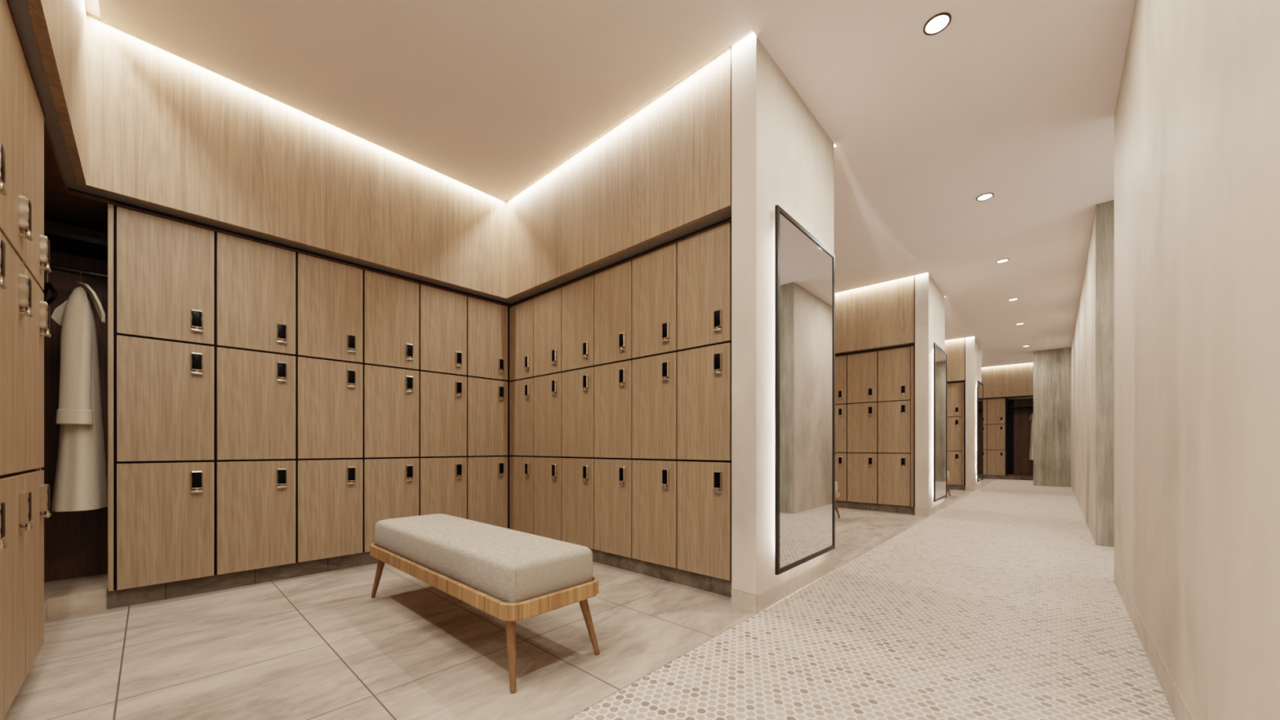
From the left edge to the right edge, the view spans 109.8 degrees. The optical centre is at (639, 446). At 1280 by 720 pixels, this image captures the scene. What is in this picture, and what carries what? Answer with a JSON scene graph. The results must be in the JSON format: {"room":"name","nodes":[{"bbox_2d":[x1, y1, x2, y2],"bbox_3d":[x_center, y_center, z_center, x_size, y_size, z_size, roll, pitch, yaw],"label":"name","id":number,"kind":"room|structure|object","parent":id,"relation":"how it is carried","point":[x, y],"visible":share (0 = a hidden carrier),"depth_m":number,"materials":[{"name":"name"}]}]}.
{"room":"changing room","nodes":[
{"label":"changing room","id":0,"kind":"room"},
{"bbox_2d":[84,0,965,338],"bbox_3d":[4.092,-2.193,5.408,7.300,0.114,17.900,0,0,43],"label":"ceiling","id":1,"kind":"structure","parent":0,"point":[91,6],"depth_m":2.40,"materials":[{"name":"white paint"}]},
{"bbox_2d":[25,0,86,186],"bbox_3d":[-1.919,-1.711,1.453,2.268,0.848,0.030,0,0,43],"label":"wall panel","id":2,"kind":"object","parent":1,"relation":"attached to","point":[60,26],"depth_m":1.76,"materials":[{"name":"brown wood"}]},
{"bbox_2d":[86,12,506,298],"bbox_3d":[-1.952,-1.711,3.070,0.030,0.848,2.305,0,0,43],"label":"wall panel","id":3,"kind":"object","parent":1,"relation":"attached to","point":[165,130],"depth_m":2.72,"materials":[{"name":"brown wood"}]},
{"bbox_2d":[504,45,731,299],"bbox_3d":[-0.341,-1.711,3.174,2.261,0.848,0.030,0,0,43],"label":"wall panel","id":4,"kind":"object","parent":1,"relation":"attached to","point":[664,169],"depth_m":2.89,"materials":[{"name":"brown wood"}]},
{"bbox_2d":[835,275,914,353],"bbox_3d":[2.567,-1.711,6.308,2.226,0.848,0.030,0,0,43],"label":"wall","id":5,"kind":"structure","parent":1,"relation":"attached to","point":[882,314],"depth_m":5.83,"materials":[{"name":"brown wood"}]},
{"bbox_2d":[944,337,964,381],"bbox_3d":[5.461,-1.711,9.454,2.226,0.848,0.030,0,0,43],"label":"trim","id":6,"kind":"structure","parent":1,"relation":"attached to","point":[954,348],"depth_m":8.79,"materials":[{"name":"brown wood"}]},
{"bbox_2d":[981,362,1033,398],"bbox_3d":[8.922,-1.711,12.072,3.775,0.848,0.030,0,0,43],"label":"trim","id":7,"kind":"structure","parent":1,"relation":"attached to","point":[1015,380],"depth_m":11.55,"materials":[{"name":"brown wood"}]},
{"bbox_2d":[3,478,1175,719],"bbox_3d":[4.092,0.900,5.408,7.300,0.100,17.900,0,0,43],"label":"floor","id":8,"kind":"structure","parent":0,"point":[318,646],"depth_m":1.92,"materials":[{"name":"tile"}]},
{"bbox_2d":[35,119,115,624],"bbox_3d":[-2.918,-0.214,1.984,1.298,2.128,0.768,0,0,43],"label":"closet","id":9,"kind":"object","parent":8,"relation":"on","point":[79,546],"visible":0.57,"depth_m":2.51,"materials":[{"name":"wood"}]},
{"bbox_2d":[9,0,76,183],"bbox_3d":[-1.943,-1.300,1.427,2.268,0.021,0.040,0,0,43],"label":"trim","id":10,"kind":"structure","parent":9,"relation":"on","point":[20,8],"depth_m":1.60,"materials":[{"name":"brown wood"}]},
{"bbox_2d":[44,226,107,261],"bbox_3d":[-3.264,-1.109,2.301,0.320,0.027,0.728,0,0,43],"label":"shelf","id":11,"kind":"object","parent":9,"relation":"attached to","point":[62,243],"depth_m":2.46,"materials":[{"name":"black laminate"}]},
{"bbox_2d":[66,187,511,307],"bbox_3d":[-2.030,-1.281,3.168,0.042,0.038,2.585,0,0,43],"label":"trim","id":12,"kind":"structure","parent":9,"relation":"on","point":[114,201],"depth_m":2.82,"materials":[{"name":"black laminate"}]},
{"bbox_3d":[-3.045,-0.863,2.452,0.339,0.197,0.015,0,0,43],"label":"clothes hanger","id":13,"kind":"object","parent":9,"relation":"hanging from","visible":0},
{"bbox_2d":[51,281,107,511],"bbox_3d":[-3.042,-0.271,2.453,0.489,1.210,0.190,0,0,43],"label":"robe","id":14,"kind":"object","parent":13,"relation":"hanging from","point":[81,482],"visible":1,"depth_m":2.32,"materials":[{"name":"beige fabric"}]},
{"bbox_2d":[106,551,378,609],"bbox_3d":[-2.150,0.803,3.377,0.462,0.094,2.367,0,0,43],"label":"baseboard","id":15,"kind":"structure","parent":8,"relation":"on","point":[139,595],"depth_m":2.70,"materials":[{"name":"tile"}]},
{"bbox_2d":[115,460,215,590],"bbox_3d":[-2.756,0.416,2.623,0.451,0.672,0.382,0,0,43],"label":"locker","id":16,"kind":"object","parent":15,"relation":"on","point":[165,511],"visible":1,"depth_m":2.47,"materials":[{"name":"brown laminate"}]},
{"bbox_2d":[115,333,215,462],"bbox_3d":[-2.756,-0.257,2.623,0.451,0.672,0.382,0,0,43],"label":"locker","id":17,"kind":"object","parent":16,"relation":"on","point":[165,389],"visible":1,"depth_m":2.47,"materials":[{"name":"brown laminate"}]},
{"bbox_2d":[115,206,215,345],"bbox_3d":[-2.756,-0.929,2.623,0.451,0.672,0.382,0,0,43],"label":"locker","id":18,"kind":"object","parent":17,"relation":"on","point":[165,268],"visible":0.99,"depth_m":2.47,"materials":[{"name":"brown laminate"}]},
{"bbox_2d":[114,202,510,306],"bbox_3d":[-1.959,-1.266,3.206,0.012,0.013,2.326,0,0,43],"label":"trim","id":19,"kind":"structure","parent":18,"relation":"attached to","point":[115,203],"depth_m":2.87,"materials":[{"name":"brown wood"}]},
{"bbox_2d":[64,181,515,304],"bbox_3d":[-1.979,-1.300,3.127,0.088,0.021,2.493,0,0,43],"label":"trim","id":20,"kind":"structure","parent":19,"relation":"on","point":[68,184],"depth_m":2.75,"materials":[{"name":"brown wood"}]},
{"bbox_2d":[215,458,296,574],"bbox_3d":[-2.497,0.416,2.905,0.451,0.672,0.382,0,0,43],"label":"locker","id":21,"kind":"object","parent":15,"relation":"on","point":[255,500],"visible":0.98,"depth_m":2.76,"materials":[{"name":"brown laminate"}]},
{"bbox_2d":[215,346,296,460],"bbox_3d":[-2.497,-0.257,2.905,0.451,0.672,0.382,0,0,43],"label":"locker","id":22,"kind":"object","parent":21,"relation":"on","point":[255,391],"visible":0.98,"depth_m":2.76,"materials":[{"name":"brown laminate"}]},
{"bbox_2d":[215,231,296,355],"bbox_3d":[-2.497,-0.929,2.905,0.451,0.672,0.382,0,0,43],"label":"locker","id":23,"kind":"object","parent":22,"relation":"on","point":[255,282],"visible":0.94,"depth_m":2.76,"materials":[{"name":"brown laminate"}]},
{"bbox_2d":[296,457,362,562],"bbox_3d":[-2.238,0.416,3.187,0.451,0.672,0.382,0,0,43],"label":"locker","id":24,"kind":"object","parent":15,"relation":"on","point":[329,491],"visible":0.97,"depth_m":3.04,"materials":[{"name":"brown laminate"}]},
{"bbox_2d":[296,355,362,458],"bbox_3d":[-2.238,-0.257,3.187,0.451,0.672,0.382,0,0,43],"label":"locker","id":25,"kind":"object","parent":24,"relation":"on","point":[329,392],"visible":0.97,"depth_m":3.03,"materials":[{"name":"brown laminate"}]},
{"bbox_2d":[296,252,362,363],"bbox_3d":[-2.238,-0.929,3.187,0.451,0.672,0.382,0,0,43],"label":"locker","id":26,"kind":"object","parent":25,"relation":"on","point":[329,294],"visible":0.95,"depth_m":3.04,"materials":[{"name":"brown laminate"}]},
{"bbox_2d":[362,457,418,552],"bbox_3d":[-1.978,0.416,3.469,0.451,0.672,0.382,0,0,43],"label":"locker","id":27,"kind":"object","parent":15,"relation":"on","point":[390,485],"visible":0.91,"depth_m":3.30,"materials":[{"name":"brown laminate"}]},
{"bbox_2d":[362,363,418,457],"bbox_3d":[-1.978,-0.257,3.469,0.451,0.672,0.382,0,0,43],"label":"locker","id":28,"kind":"object","parent":27,"relation":"on","point":[390,395],"visible":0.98,"depth_m":3.32,"materials":[{"name":"brown laminate"}]},
{"bbox_2d":[362,269,418,369],"bbox_3d":[-1.978,-0.929,3.469,0.451,0.672,0.382,0,0,43],"label":"locker","id":29,"kind":"object","parent":28,"relation":"on","point":[390,304],"visible":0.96,"depth_m":3.32,"materials":[{"name":"brown laminate"}]},
{"bbox_2d":[418,456,466,519],"bbox_3d":[-1.719,0.416,3.751,0.451,0.672,0.382,0,0,43],"label":"locker","id":30,"kind":"object","parent":15,"relation":"on","point":[442,480],"visible":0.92,"depth_m":3.61,"materials":[{"name":"brown laminate"}]},
{"bbox_2d":[418,369,466,457],"bbox_3d":[-1.719,-0.257,3.751,0.451,0.672,0.382,0,0,43],"label":"locker","id":31,"kind":"object","parent":30,"relation":"on","point":[442,397],"visible":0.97,"depth_m":3.60,"materials":[{"name":"brown laminate"}]},
{"bbox_2d":[418,284,466,375],"bbox_3d":[-1.719,-0.929,3.751,0.451,0.672,0.382,0,0,43],"label":"locker","id":32,"kind":"object","parent":31,"relation":"on","point":[442,314],"visible":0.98,"depth_m":3.60,"materials":[{"name":"brown laminate"}]},
{"bbox_2d":[466,455,507,528],"bbox_3d":[-1.460,0.416,4.033,0.451,0.672,0.382,0,0,43],"label":"locker","id":33,"kind":"object","parent":15,"relation":"on","point":[486,475],"visible":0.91,"depth_m":3.90,"materials":[{"name":"brown laminate"}]},
{"bbox_2d":[466,375,507,456],"bbox_3d":[-1.460,-0.257,4.033,0.451,0.672,0.382,0,0,43],"label":"locker","id":34,"kind":"object","parent":33,"relation":"on","point":[486,398],"visible":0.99,"depth_m":3.89,"materials":[{"name":"brown laminate"}]},
{"bbox_2d":[466,296,507,380],"bbox_3d":[-1.460,-0.929,4.033,0.451,0.672,0.382,0,0,43],"label":"locker","id":35,"kind":"object","parent":34,"relation":"on","point":[486,321],"visible":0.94,"depth_m":3.88,"materials":[{"name":"brown laminate"}]},
{"bbox_2d":[506,307,510,528],"bbox_3d":[-1.193,-0.251,4.074,0.018,2.014,0.029,0,0,43],"label":"trim","id":36,"kind":"structure","parent":15,"relation":"on","point":[508,380],"depth_m":4.07,"materials":[{"name":"black laminate"}]},
{"bbox_2d":[369,513,599,693],"bbox_3d":[-0.839,0.629,2.189,1.484,0.445,0.444,0,0,43],"label":"bench","id":37,"kind":"object","parent":8,"relation":"on","point":[509,575],"visible":1,"depth_m":1.80,"materials":[{"name":"beige fabric"}]},
{"bbox_2d":[374,513,593,603],"bbox_3d":[-0.839,0.490,2.189,1.438,0.166,0.402,0,0,43],"label":"cushion","id":38,"kind":"object","parent":37,"relation":"on","point":[503,565],"depth_m":1.82,"materials":[{"name":"fabric"}]},
{"bbox_2d":[590,548,732,597],"bbox_3d":[-0.158,0.803,3.444,2.376,0.094,0.425,0,0,43],"label":"baseboard","id":39,"kind":"structure","parent":8,"relation":"on","point":[706,583],"depth_m":2.85,"materials":[{"name":"tile"}]},
{"bbox_2d":[509,455,535,534],"bbox_3d":[-0.906,0.416,4.087,0.382,0.672,0.451,0,0,43],"label":"locker","id":40,"kind":"object","parent":39,"relation":"on","point":[521,467],"visible":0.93,"depth_m":3.92,"materials":[{"name":"brown laminate"}]},
{"bbox_2d":[509,377,534,456],"bbox_3d":[-0.906,-0.257,4.087,0.382,0.672,0.451,0,0,43],"label":"locker","id":41,"kind":"object","parent":40,"relation":"on","point":[521,391],"visible":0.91,"depth_m":3.92,"materials":[{"name":"brown laminate"}]},
{"bbox_2d":[509,298,535,381],"bbox_3d":[-0.906,-0.929,4.087,0.382,0.672,0.451,0,0,43],"label":"locker","id":42,"kind":"object","parent":41,"relation":"on","point":[521,315],"visible":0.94,"depth_m":3.92,"materials":[{"name":"brown laminate"}]},
{"bbox_2d":[510,217,731,306],"bbox_3d":[-0.303,-1.266,3.271,2.337,0.013,0.012,0,0,43],"label":"trim","id":43,"kind":"structure","parent":42,"relation":"attached to","point":[728,220],"depth_m":3.02,"materials":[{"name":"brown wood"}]},
{"bbox_2d":[508,208,731,302],"bbox_3d":[-0.301,-1.300,3.217,2.261,0.021,0.088,0,0,43],"label":"trim","id":44,"kind":"structure","parent":43,"relation":"on","point":[725,215],"depth_m":2.98,"materials":[{"name":"brown wood"}]},
{"bbox_2d":[533,456,564,541],"bbox_3d":[-0.624,0.416,3.828,0.382,0.672,0.451,0,0,43],"label":"locker","id":45,"kind":"object","parent":39,"relation":"on","point":[547,469],"visible":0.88,"depth_m":3.66,"materials":[{"name":"brown laminate"}]},
{"bbox_2d":[533,372,561,456],"bbox_3d":[-0.624,-0.257,3.828,0.382,0.672,0.451,0,0,43],"label":"locker","id":46,"kind":"object","parent":45,"relation":"on","point":[547,388],"visible":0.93,"depth_m":3.66,"materials":[{"name":"brown laminate"}]},
{"bbox_2d":[533,288,563,377],"bbox_3d":[-0.624,-0.929,3.828,0.382,0.672,0.451,0,0,43],"label":"locker","id":47,"kind":"object","parent":46,"relation":"on","point":[548,306],"visible":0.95,"depth_m":3.66,"materials":[{"name":"brown laminate"}]},
{"bbox_2d":[561,457,596,549],"bbox_3d":[-0.342,0.416,3.568,0.382,0.672,0.451,0,0,43],"label":"locker","id":48,"kind":"object","parent":39,"relation":"on","point":[577,473],"visible":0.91,"depth_m":3.40,"materials":[{"name":"brown laminate"}]},
{"bbox_2d":[561,365,595,457],"bbox_3d":[-0.342,-0.257,3.568,0.382,0.672,0.451,0,0,43],"label":"locker","id":49,"kind":"object","parent":48,"relation":"on","point":[578,384],"visible":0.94,"depth_m":3.40,"materials":[{"name":"brown laminate"}]},
{"bbox_2d":[561,275,595,371],"bbox_3d":[-0.342,-0.929,3.568,0.382,0.672,0.451,0,0,43],"label":"locker","id":50,"kind":"object","parent":49,"relation":"on","point":[577,297],"visible":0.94,"depth_m":3.40,"materials":[{"name":"brown laminate"}]},
{"bbox_2d":[594,457,633,557],"bbox_3d":[-0.060,0.416,3.309,0.382,0.672,0.451,0,0,43],"label":"locker","id":51,"kind":"object","parent":39,"relation":"on","point":[612,476],"visible":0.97,"depth_m":3.15,"materials":[{"name":"brown laminate"}]},
{"bbox_2d":[594,359,633,458],"bbox_3d":[-0.060,-0.257,3.309,0.382,0.672,0.451,0,0,43],"label":"locker","id":52,"kind":"object","parent":51,"relation":"on","point":[612,381],"visible":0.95,"depth_m":3.15,"materials":[{"name":"brown laminate"}]},
{"bbox_2d":[594,260,633,365],"bbox_3d":[-0.060,-0.929,3.309,0.382,0.672,0.451,0,0,43],"label":"locker","id":53,"kind":"object","parent":52,"relation":"on","point":[612,286],"visible":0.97,"depth_m":3.15,"materials":[{"name":"brown laminate"}]},
{"bbox_2d":[631,458,678,568],"bbox_3d":[0.222,0.416,3.050,0.382,0.672,0.451,0,0,43],"label":"locker","id":54,"kind":"object","parent":39,"relation":"on","point":[654,481],"visible":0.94,"depth_m":2.89,"materials":[{"name":"brown laminate"}]},
{"bbox_2d":[631,351,678,459],"bbox_3d":[0.222,-0.257,3.050,0.382,0.672,0.451,0,0,43],"label":"locker","id":55,"kind":"object","parent":54,"relation":"on","point":[655,377],"visible":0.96,"depth_m":2.89,"materials":[{"name":"brown laminate"}]},
{"bbox_2d":[631,243,678,359],"bbox_3d":[0.222,-0.929,3.050,0.382,0.672,0.451,0,0,43],"label":"locker","id":56,"kind":"object","parent":55,"relation":"on","point":[655,273],"visible":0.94,"depth_m":2.89,"materials":[{"name":"brown laminate"}]},
{"bbox_2d":[677,459,731,581],"bbox_3d":[0.504,0.416,2.790,0.382,0.672,0.451,0,0,43],"label":"locker","id":57,"kind":"object","parent":39,"relation":"on","point":[704,486],"visible":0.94,"depth_m":2.63,"materials":[{"name":"brown laminate"}]},
{"bbox_2d":[677,341,731,460],"bbox_3d":[0.504,-0.257,2.790,0.382,0.672,0.451,0,0,43],"label":"locker","id":58,"kind":"object","parent":57,"relation":"on","point":[704,372],"visible":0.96,"depth_m":2.63,"materials":[{"name":"brown laminate"}]},
{"bbox_2d":[677,222,731,351],"bbox_3d":[0.504,-0.929,2.790,0.382,0.672,0.451,0,0,43],"label":"locker","id":59,"kind":"object","parent":58,"relation":"on","point":[704,259],"visible":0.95,"depth_m":2.63,"materials":[{"name":"brown laminate"}]},
{"bbox_2d":[731,555,834,613],"bbox_3d":[0.911,0.803,2.742,0.145,0.094,1.103,0,0,43],"label":"baseboard","id":60,"kind":"object","parent":8,"relation":"on","point":[740,600],"visible":0.64,"depth_m":2.48,"materials":[{"name":"tile"}]},
{"bbox_2d":[731,30,834,595],"bbox_3d":[0.911,-0.691,2.742,0.142,2.889,1.100,0,0,43],"label":"wall pier","id":61,"kind":"object","parent":8,"relation":"on","point":[782,155],"visible":0.5,"depth_m":2.37,"materials":[{"name":"paint"}]},
{"bbox_2d":[774,204,835,575],"bbox_3d":[1.006,-0.301,2.713,0.036,1.967,0.850,0,0,43],"label":"wall mirror","id":62,"kind":"object","parent":61,"relation":"attached to","point":[805,268],"visible":1,"depth_m":2.63,"materials":[{"name":"mirror"}]},
{"bbox_2d":[835,500,915,514],"bbox_3d":[2.792,0.803,6.535,2.220,0.094,0.420,0,0,43],"label":"baseboard","id":63,"kind":"structure","parent":8,"relation":"on","point":[846,504],"depth_m":5.94,"materials":[{"name":"tile"}]},
{"bbox_2d":[835,452,847,501],"bbox_3d":[2.834,0.416,6.455,0.382,0.672,0.451,0,0,43],"label":"locker","id":64,"kind":"object","parent":63,"relation":"on","point":[841,458],"visible":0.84,"depth_m":6.22,"materials":[{"name":"brown laminate"}]},
{"bbox_2d":[835,403,847,452],"bbox_3d":[2.834,-0.257,6.455,0.382,0.672,0.451,0,0,43],"label":"locker","id":65,"kind":"object","parent":64,"relation":"on","point":[841,410],"visible":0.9,"depth_m":6.22,"materials":[{"name":"brown laminate"}]},
{"bbox_2d":[835,355,847,404],"bbox_3d":[2.834,-0.929,6.455,0.382,0.672,0.451,0,0,43],"label":"locker","id":66,"kind":"object","parent":65,"relation":"on","point":[841,362],"visible":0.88,"depth_m":6.22,"materials":[{"name":"brown laminate"}]},
{"bbox_2d":[847,452,877,503],"bbox_3d":[3.116,0.416,6.196,0.382,0.672,0.451,0,0,43],"label":"locker","id":67,"kind":"object","parent":63,"relation":"on","point":[862,467],"visible":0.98,"depth_m":6.04,"materials":[{"name":"brown laminate"}]},
{"bbox_2d":[847,401,877,453],"bbox_3d":[3.116,-0.257,6.196,0.382,0.672,0.451,0,0,43],"label":"locker","id":68,"kind":"object","parent":67,"relation":"on","point":[862,417],"visible":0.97,"depth_m":6.04,"materials":[{"name":"brown laminate"}]},
{"bbox_2d":[847,351,877,403],"bbox_3d":[3.116,-0.929,6.196,0.382,0.672,0.451,0,0,43],"label":"locker","id":69,"kind":"object","parent":68,"relation":"on","point":[862,368],"visible":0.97,"depth_m":6.04,"materials":[{"name":"brown laminate"}]},
{"bbox_2d":[877,453,911,506],"bbox_3d":[3.398,0.416,5.936,0.382,0.672,0.451,0,0,43],"label":"locker","id":70,"kind":"object","parent":63,"relation":"on","point":[894,469],"visible":0.96,"depth_m":5.78,"materials":[{"name":"brown laminate"}]},
{"bbox_2d":[877,400,911,453],"bbox_3d":[3.398,-0.257,5.936,0.382,0.672,0.451,0,0,43],"label":"locker","id":71,"kind":"object","parent":70,"relation":"on","point":[894,417],"visible":0.97,"depth_m":5.78,"materials":[{"name":"brown laminate"}]},
{"bbox_2d":[877,346,911,401],"bbox_3d":[3.398,-0.929,5.936,0.382,0.672,0.451,0,0,43],"label":"locker","id":72,"kind":"object","parent":71,"relation":"on","point":[894,366],"visible":0.94,"depth_m":5.78,"materials":[{"name":"brown laminate"}]},
{"bbox_2d":[911,346,913,506],"bbox_3d":[3.423,-0.253,5.654,0.034,2.010,0.024,0,0,43],"label":"trim","id":73,"kind":"structure","parent":70,"relation":"attached to","point":[912,347],"depth_m":5.64,"materials":[{"name":"brown wood"}]},
{"bbox_2d":[915,272,944,509],"bbox_3d":[3.806,-0.691,5.888,0.142,2.889,1.100,0,0,43],"label":"wall pier","id":74,"kind":"object","parent":8,"relation":"on","point":[929,299],"visible":0.64,"depth_m":5.50,"materials":[{"name":"paint"}]},
{"bbox_2d":[933,342,946,502],"bbox_3d":[3.912,-0.301,5.872,0.036,1.967,0.850,0,0,43],"label":"wall mirror","id":75,"kind":"object","parent":74,"relation":"attached to","point":[940,355],"visible":1,"depth_m":5.81,"materials":[{"name":"mirror"}]},
{"bbox_2d":[946,484,965,490],"bbox_3d":[5.686,0.803,9.681,2.220,0.094,0.420,0,0,43],"label":"baseboard","id":76,"kind":"structure","parent":8,"relation":"on","point":[950,486],"depth_m":8.88,"materials":[{"name":"tile"}]},
{"bbox_2d":[946,450,961,484],"bbox_3d":[6.293,0.416,9.082,0.382,0.672,0.451,0,0,43],"label":"locker","id":77,"kind":"object","parent":76,"relation":"on","point":[953,457],"visible":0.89,"depth_m":8.88,"materials":[{"name":"brown laminate"}]},
{"bbox_2d":[946,416,961,450],"bbox_3d":[6.293,-0.257,9.082,0.382,0.672,0.451,0,0,43],"label":"locker","id":78,"kind":"object","parent":77,"relation":"on","point":[953,424],"visible":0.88,"depth_m":8.88,"materials":[{"name":"brown laminate"}]},
{"bbox_2d":[946,382,961,417],"bbox_3d":[6.293,-0.929,9.082,0.382,0.672,0.451,0,0,43],"label":"locker","id":79,"kind":"object","parent":78,"relation":"on","point":[953,389],"visible":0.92,"depth_m":8.89,"materials":[{"name":"brown laminate"}]},
{"bbox_2d":[965,336,981,486],"bbox_3d":[6.700,-0.691,9.034,0.142,2.889,1.100,0,0,43],"label":"wall pier","id":80,"kind":"object","parent":8,"relation":"on","point":[973,348],"visible":0.64,"depth_m":8.64,"materials":[{"name":"paint"}]},
{"bbox_2d":[976,380,983,481],"bbox_3d":[6.816,-0.301,9.029,0.036,1.967,0.850,0,0,43],"label":"wall mirror","id":81,"kind":"object","parent":80,"relation":"attached to","point":[980,388],"visible":1,"depth_m":8.96,"materials":[{"name":"mirror"}]},
{"bbox_3d":[-1.855,0.803,1.005,1.568,0.094,0.407,0,0,43],"label":"baseboard","id":82,"kind":"structure","parent":8,"relation":"on","visible":0},
{"bbox_2d":[0,500,7,550],"bbox_3d":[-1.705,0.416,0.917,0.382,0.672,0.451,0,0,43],"label":"lock","id":83,"kind":"object","parent":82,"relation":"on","point":[3,544],"visible":1,"depth_m":1.15,"materials":[{"name":"silver metal"}]},
{"bbox_2d":[0,238,7,288],"bbox_3d":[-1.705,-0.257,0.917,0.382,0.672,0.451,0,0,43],"label":"lock","id":84,"kind":"object","parent":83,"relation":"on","point":[2,285],"visible":1,"depth_m":1.15,"materials":[{"name":"silver metal"}]},
{"bbox_2d":[0,142,7,195],"bbox_3d":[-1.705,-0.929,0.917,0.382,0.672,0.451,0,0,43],"label":"lock","id":85,"kind":"object","parent":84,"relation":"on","point":[2,191],"visible":1,"depth_m":1.15,"materials":[{"name":"silver metal"}]},
{"bbox_2d":[6,0,45,117],"bbox_3d":[-1.698,-1.266,1.183,1.578,0.013,0.012,0,0,43],"label":"trim","id":86,"kind":"structure","parent":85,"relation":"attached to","point":[7,1],"depth_m":1.45,"materials":[{"name":"brown wood"}]},
{"bbox_2d":[0,472,32,719],"bbox_3d":[-1.987,0.416,1.176,0.382,0.672,0.451,0,0,43],"label":"locker","id":87,"kind":"object","parent":82,"relation":"on","point":[17,500],"visible":1,"depth_m":1.33,"materials":[{"name":"brown laminate"}]},
{"bbox_2d":[0,231,32,475],"bbox_3d":[-1.987,-0.257,1.176,0.382,0.672,0.451,0,0,43],"label":"locker","id":88,"kind":"object","parent":87,"relation":"on","point":[15,300],"visible":0.99,"depth_m":1.33,"materials":[{"name":"brown laminate"}]},
{"bbox_2d":[0,0,32,262],"bbox_3d":[-1.987,-0.929,1.176,0.382,0.672,0.451,0,0,43],"label":"locker","id":89,"kind":"object","parent":88,"relation":"on","point":[15,208],"visible":1,"depth_m":1.33,"materials":[{"name":"brown laminate"}]},
{"bbox_2d":[14,468,51,677],"bbox_3d":[-2.269,0.416,1.436,0.382,0.672,0.451,0,0,43],"label":"locker","id":90,"kind":"object","parent":82,"relation":"on","point":[34,479],"visible":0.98,"depth_m":1.58,"materials":[{"name":"brown laminate"}]},
{"bbox_2d":[24,267,51,471],"bbox_3d":[-2.269,-0.257,1.436,0.382,0.672,0.451,0,0,43],"label":"locker","id":91,"kind":"object","parent":90,"relation":"on","point":[35,326],"visible":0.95,"depth_m":1.60,"materials":[{"name":"brown laminate"}]},
{"bbox_2d":[22,60,51,289],"bbox_3d":[-2.269,-0.929,1.436,0.382,0.672,0.451,0,0,43],"label":"locker","id":92,"kind":"object","parent":91,"relation":"on","point":[37,250],"visible":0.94,"depth_m":1.58,"materials":[{"name":"brown laminate"}]},
{"bbox_2d":[97,0,1135,367],"bbox_3d":[4.121,-2.100,4.813,6.452,0.020,17.065,0,0,43],"label":"ceiling","id":93,"kind":"structure","parent":0,"point":[1015,101],"depth_m":2.65,"materials":[{"name":"white paint"}]},
{"bbox_2d":[923,12,951,35],"bbox_3d":[1.468,-2.086,2.223,0.116,0.008,0.116,0,0,43],"label":"recessed light","id":94,"kind":"object","parent":93,"relation":"in","point":[939,22],"visible":1,"depth_m":2.22,"materials":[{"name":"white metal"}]},
{"bbox_2d":[1007,396,1033,399],"bbox_3d":[10.185,-0.730,12.031,7.300,3.160,0.100,0,0,43],"label":"trim","id":95,"kind":"structure","parent":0,"point":[1024,397],"depth_m":12.00,"materials":[{"name":"wood"}]},
{"bbox_2d":[983,475,1033,480],"bbox_3d":[9.191,0.803,12.368,3.740,0.094,0.570,0,0,43],"label":"baseboard","id":96,"kind":"structure","parent":95,"relation":"attached to","point":[991,477],"depth_m":11.65,"materials":[{"name":"tile"}]},
{"bbox_2d":[986,449,1005,475],"bbox_3d":[9.483,0.416,11.956,0.382,0.672,0.451,0,0,43],"label":"locker","id":97,"kind":"object","parent":96,"relation":"on","point":[996,459],"visible":0.98,"depth_m":11.80,"materials":[{"name":"brown laminate"}]},
{"bbox_2d":[986,423,1005,449],"bbox_3d":[9.483,-0.257,11.956,0.382,0.672,0.451,0,0,43],"label":"locker","id":98,"kind":"object","parent":97,"relation":"on","point":[996,433],"visible":0.98,"depth_m":11.80,"materials":[{"name":"brown laminate"}]},
{"bbox_2d":[986,398,1005,424],"bbox_3d":[9.483,-0.929,11.956,0.382,0.672,0.451,0,0,43],"label":"locker","id":99,"kind":"object","parent":98,"relation":"on","point":[996,407],"visible":0.96,"depth_m":11.80,"materials":[{"name":"brown laminate"}]},
{"bbox_2d":[1005,398,1033,476],"bbox_3d":[10.094,-0.251,11.504,1.121,2.014,0.570,0,0,43],"label":"closet","id":100,"kind":"object","parent":96,"relation":"on","point":[1019,412],"visible":0.46,"depth_m":11.89,"materials":[{"name":"black laminate"}]},
{"bbox_2d":[1033,346,1071,487],"bbox_3d":[9.640,-0.620,9.101,2.535,2.940,0.250,0,0,43],"label":"wall","id":101,"kind":"structure","parent":0,"point":[1051,367],"depth_m":9.66,"materials":[{"name":"stone"}]},
{"bbox_2d":[1071,208,1095,543],"bbox_3d":[6.664,-0.620,6.530,0.435,2.940,7.565,0,0,43],"label":"wall","id":102,"kind":"structure","parent":0,"point":[1083,342],"depth_m":5.04,"materials":[{"name":"paint"}]},
{"bbox_2d":[1095,200,1114,546],"bbox_3d":[4.428,-0.620,3.437,1.336,2.940,0.015,0,0,43],"label":"wall","id":103,"kind":"structure","parent":0,"point":[1104,211],"depth_m":3.84,"materials":[{"name":"stone"}]},
{"bbox_2d":[1114,0,1279,719],"bbox_3d":[1.010,-0.673,0.374,0.420,2.833,6.318,0,0,43],"label":"wall","id":104,"kind":"structure","parent":0,"point":[1197,115],"depth_m":1.17,"materials":[{"name":"paint"}]},
{"bbox_2d":[1114,564,1193,719],"bbox_3d":[1.010,0.796,0.375,0.423,0.107,6.320,0,0,43],"label":"baseboard","id":105,"kind":"structure","parent":104,"relation":"attached to","point":[1177,704],"depth_m":1.68,"materials":[{"name":"tile"}]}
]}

